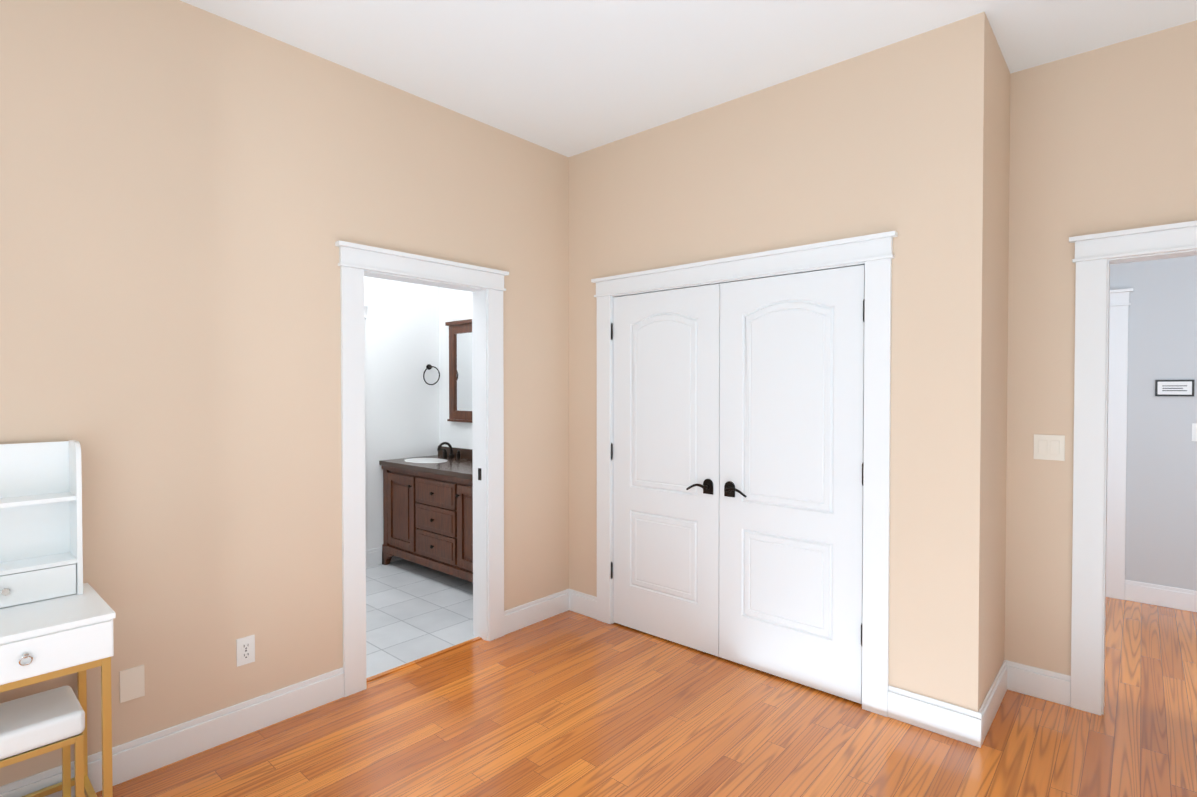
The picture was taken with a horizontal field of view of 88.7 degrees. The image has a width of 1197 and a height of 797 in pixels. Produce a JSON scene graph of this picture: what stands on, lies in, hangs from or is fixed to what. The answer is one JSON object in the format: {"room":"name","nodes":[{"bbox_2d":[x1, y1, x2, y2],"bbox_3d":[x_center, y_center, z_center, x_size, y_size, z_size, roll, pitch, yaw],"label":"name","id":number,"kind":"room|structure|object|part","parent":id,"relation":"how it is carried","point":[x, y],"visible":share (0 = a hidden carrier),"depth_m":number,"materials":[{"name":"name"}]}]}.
{"room":"bedroom","nodes":[
{"label":"bedroom","id":0,"kind":"room"},
{"bbox_2d":[0,0,568,785],"bbox_3d":[-1.711,-0.067,2.429,0.120,2.985,5.970,1,1,42],"label":"wall","id":1,"kind":"structure","parent":0,"point":[190,196],"depth_m":2.51,"materials":[{"name":"beige paint"}]},
{"bbox_2d":[120,665,144,702],"bbox_3d":[-1.754,1.073,2.304,0.006,0.118,0.075,1,1,42],"label":"blank wall plate","id":2,"kind":"object","parent":1,"relation":"attached to","point":[132,683],"visible":1,"depth_m":2.30,"materials":[{"name":"beige plastic"}]},
{"bbox_2d":[0,667,343,796],"bbox_3d":[-2.378,1.369,1.598,0.014,0.140,3.511,1,1,42],"label":"baseboard","id":3,"kind":"structure","parent":1,"relation":"attached to","point":[132,759],"depth_m":2.46,"materials":[{"name":"white wood"}]},
{"bbox_2d":[236,635,254,666],"bbox_3d":[-1.494,1.068,2.595,0.008,0.115,0.070,1,1,42],"label":"outlet","id":4,"kind":"object","parent":1,"relation":"attached to","point":[245,650],"visible":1,"depth_m":2.59,"materials":[{"name":"white plastic"}]},
{"bbox_2d":[335,240,508,696],"bbox_3d":[-0.940,0.336,3.304,0.204,2.153,1.020,1,1,42],"label":"door frame","id":5,"kind":"structure","parent":1,"relation":"attached to","point":[355,261],"depth_m":3.25,"materials":[{"name":"white wood"}]},
{"bbox_3d":[-0.695,0.443,3.582,0.030,0.070,0.002,1,1,42],"label":"bathroom jamb strike","id":6,"kind":"part","parent":5,"relation":"part of","materials":[{"name":"black metal"}]},
{"bbox_2d":[366,637,481,681],"bbox_3d":[-0.940,1.409,3.321,0.030,0.006,0.740,1,1,42],"label":"trim","id":7,"kind":"structure","parent":1,"relation":"attached to","point":[387,672],"depth_m":3.30,"materials":[{"name":"brown wood"}]},
{"bbox_2d":[504,589,575,634],"bbox_3d":[-0.379,1.334,3.851,0.014,0.140,0.567,1,1,42],"label":"baseboard","id":8,"kind":"structure","parent":1,"relation":"attached to","point":[519,617],"depth_m":3.85,"materials":[{"name":"white wood"}]},
{"bbox_2d":[364,276,438,549],"bbox_3d":[-2.344,-0.100,4.608,0.120,2.985,2.590,1,1,42],"label":"wall","id":9,"kind":"structure","parent":0,"point":[401,354],"depth_m":5.22,"materials":[{"name":"white paint"}]},
{"bbox_2d":[364,304,368,509],"bbox_3d":[-2.221,0.316,4.632,0.042,2.153,1.020,1,1,42],"label":"door frame","id":10,"kind":"structure","parent":9,"relation":"attached to","point":[366,305],"depth_m":5.00,"materials":[{"name":"white wood"}]},
{"bbox_2d":[366,547,402,567],"bbox_3d":[-2.254,1.322,4.630,0.014,0.140,2.470,1,1,42],"label":"baseboard","id":11,"kind":"structure","parent":9,"relation":"attached to","point":[373,557],"depth_m":5.07,"materials":[{"name":"white wood"}]},
{"bbox_2d":[423,364,439,384],"bbox_3d":[-1.490,-0.211,5.432,0.063,0.187,0.171,1,1,42],"label":"towel ring","id":12,"kind":"object","parent":9,"relation":"attached to","point":[428,366],"visible":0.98,"depth_m":5.43,"materials":[{"name":"black metal"}]},
{"bbox_2d":[439,287,472,448],"bbox_3d":[-0.772,-0.107,5.024,1.920,2.985,0.120,1,1,42],"label":"wall","id":13,"kind":"structure","parent":0,"point":[455,305],"depth_m":5.44,"materials":[{"name":"white paint"}]},
{"bbox_2d":[439,446,472,457],"bbox_3d":[-0.851,0.477,5.007,1.585,0.082,0.020,1,1,42],"label":"backsplash","id":14,"kind":"structure","parent":13,"relation":"attached to","point":[452,452],"depth_m":5.28,"materials":[{"name":"stone"}]},
{"bbox_2d":[445,319,471,422],"bbox_3d":[-1.068,-0.231,5.171,0.700,0.870,0.050,1,1,42],"label":"bathroom mirror","id":15,"kind":"object","parent":13,"relation":"attached to","point":[460,370],"visible":0.56,"depth_m":5.29,"materials":[{"name":"brown wood"}]},
{"bbox_2d":[96,559,1196,796],"bbox_3d":[1.503,1.450,2.843,8.250,0.060,10.820,1,1,42],"label":"floor","id":16,"kind":"structure","parent":0,"point":[568,703],"depth_m":2.62,"materials":[{"name":"brown wood"}]},
{"bbox_2d":[0,686,84,796],"bbox_3d":[-1.891,1.201,1.757,0.268,0.470,0.617,1,1,42],"label":"stool","id":17,"kind":"object","parent":16,"relation":"on","point":[37,724],"visible":1,"depth_m":1.87,"materials":[{"name":"white fabric"}]},
{"bbox_2d":[0,686,84,759],"bbox_3d":[-1.891,1.004,1.754,0.268,0.075,0.617,1,1,42],"label":"cushion","id":18,"kind":"object","parent":17,"relation":"on","point":[38,723],"depth_m":1.86,"materials":[{"name":"white fabric"}]},
{"bbox_2d":[0,440,115,796],"bbox_3d":[-1.926,0.794,1.739,0.456,1.285,0.808,1,1,42],"label":"vanity desk","id":19,"kind":"object","parent":16,"relation":"on","point":[57,615],"visible":0.98,"depth_m":2.00,"materials":[{"name":"white paint"}]},
{"bbox_2d":[379,462,472,581],"bbox_3d":[-1.046,0.975,4.796,1.561,0.830,0.606,1,1,42],"label":"bathroom vanity","id":20,"kind":"object","parent":16,"relation":"on","point":[427,511],"depth_m":4.65,"materials":[{"name":"brown wood"}]},
{"bbox_2d":[379,454,472,477],"bbox_3d":[-1.040,0.541,4.796,1.585,0.038,0.588,1,1,42],"label":"countertop","id":21,"kind":"structure","parent":20,"relation":"on","point":[440,463],"depth_m":4.90,"materials":[{"name":"stone"}]},
{"bbox_2d":[180,0,1196,156],"bbox_3d":[1.503,-1.615,2.796,8.250,0.100,10.820,1,1,42],"label":"ceiling","id":22,"kind":"structure","parent":0,"point":[568,78],"depth_m":2.68,"materials":[{"name":"white paint"}]},
{"bbox_2d":[569,12,989,711],"bbox_3d":[0.720,-0.080,3.313,2.343,2.985,0.120,1,1,42],"label":"wall","id":23,"kind":"structure","parent":0,"point":[889,138],"depth_m":2.71,"materials":[{"name":"beige paint"}]},
{"bbox_2d":[611,323,612,578],"bbox_3d":[0.083,0.327,3.799,0.010,1.589,0.011,1,1,42],"label":"left closet door hinges","id":24,"kind":"object","parent":23,"relation":"attached to","point":[611,448],"visible":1,"depth_m":3.79,"materials":[{"name":"black metal"}]},
{"bbox_2d":[613,284,719,656],"bbox_3d":[0.365,0.388,3.547,0.746,2.019,0.090,1,1,42],"label":"closet door","id":25,"kind":"structure","parent":23,"relation":"in","point":[666,419],"depth_m":3.53,"materials":[{"name":"white wood"}]},
{"bbox_3d":[0.552,0.481,3.360,0.148,0.082,0.054,1,1,42],"label":"handle","id":26,"kind":"part","parent":25,"relation":"part of","materials":[{"name":"black metal"}]},
{"bbox_2d":[591,231,897,716],"bbox_3d":[0.689,0.385,3.348,1.541,2.053,0.120,1,1,42],"label":"door frame","id":27,"kind":"structure","parent":23,"relation":"attached to","point":[786,273],"depth_m":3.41,"materials":[{"name":"white wood"}]},
{"bbox_2d":[719,265,864,703],"bbox_3d":[0.926,0.396,3.050,0.746,2.019,0.090,1,1,42],"label":"closet door","id":28,"kind":"structure","parent":23,"relation":"in","point":[791,485],"depth_m":3.03,"materials":[{"name":"white wood"}]},
{"bbox_3d":[0.716,0.483,3.214,0.148,0.082,0.054,1,1,42],"label":"handle","id":29,"kind":"part","parent":28,"relation":"part of","materials":[{"name":"black metal"}]},
{"bbox_2d":[861,299,864,645],"bbox_3d":[1.210,0.343,2.799,0.010,1.589,0.011,1,1,42],"label":"right closet door hinges","id":30,"kind":"object","parent":23,"relation":"attached to","point":[862,463],"visible":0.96,"depth_m":2.79,"materials":[{"name":"grey metal"}]},
{"bbox_2d":[888,685,983,744],"bbox_3d":[1.423,1.353,2.624,0.341,0.140,0.017,1,1,42],"label":"baseboard","id":31,"kind":"structure","parent":23,"relation":"attached to","point":[949,720],"depth_m":2.62,"materials":[{"name":"white wood"}]},
{"bbox_2d":[984,26,1009,698],"bbox_3d":[1.767,-0.073,2.819,0.120,2.985,0.530,1,1,42],"label":"wall","id":32,"kind":"structure","parent":0,"point":[997,355],"depth_m":2.76,"materials":[{"name":"beige paint"}]},
{"bbox_2d":[972,660,1011,747],"bbox_3d":[1.773,1.351,2.746,0.014,0.140,0.664,1,1,42],"label":"baseboard","id":33,"kind":"structure","parent":32,"relation":"attached to","point":[982,720],"depth_m":2.67,"materials":[{"name":"white wood"}]},
{"bbox_2d":[1004,20,1196,675],"bbox_3d":[2.025,-0.076,3.024,4.680,2.985,0.120,1,1,42],"label":"wall","id":34,"kind":"structure","parent":0,"point":[1103,139],"depth_m":2.84,"materials":[{"name":"beige paint"}]},
{"bbox_2d":[1033,434,1064,460],"bbox_3d":[2.110,0.229,2.868,0.118,0.118,0.008,1,1,42],"label":"bedroom light switch","id":35,"kind":"object","parent":34,"relation":"attached to","point":[1049,447],"visible":1,"depth_m":2.87,"materials":[{"name":"beige plastic"}]},
{"bbox_2d":[1069,220,1196,715],"bbox_3d":[2.598,0.348,2.494,1.092,2.153,0.162,1,1,42],"label":"door frame","id":36,"kind":"structure","parent":34,"relation":"attached to","point":[1094,253],"depth_m":2.75,"materials":[{"name":"white wood"}]},
{"bbox_2d":[1110,255,1196,590],"bbox_3d":[4.111,-0.089,3.914,5.800,2.985,0.120,1,1,42],"label":"wall","id":37,"kind":"structure","parent":0,"point":[1161,509],"depth_m":4.12,"materials":[{"name":"grey paint"}]},
{"bbox_2d":[1106,288,1132,599],"bbox_3d":[3.258,0.317,4.569,1.082,2.153,0.042,1,1,42],"label":"door frame","id":38,"kind":"structure","parent":37,"relation":"attached to","point":[1117,443],"depth_m":4.26,"materials":[{"name":"white wood"}]},
{"bbox_2d":[1125,580,1196,611],"bbox_3d":[4.900,1.345,3.146,3.332,0.140,0.014,1,1,42],"label":"baseboard","id":39,"kind":"structure","parent":37,"relation":"attached to","point":[1164,596],"depth_m":4.11,"materials":[{"name":"white wood"}]},
{"bbox_2d":[1155,380,1194,395],"bbox_3d":[3.831,-0.069,4.073,0.190,0.110,0.014,1,1,42],"label":"framed picture","id":40,"kind":"object","parent":37,"relation":"attached to","point":[1174,387],"visible":1,"depth_m":4.07,"materials":[{"name":"black"}]},
{"bbox_2d":[1192,423,1196,440],"bbox_3d":[3.942,0.222,3.983,0.118,0.118,0.008,1,1,42],"label":"light switch","id":41,"kind":"object","parent":37,"relation":"attached to","point":[1194,431],"visible":1,"depth_m":4.01,"materials":[{"name":"white plastic"}]}
]}

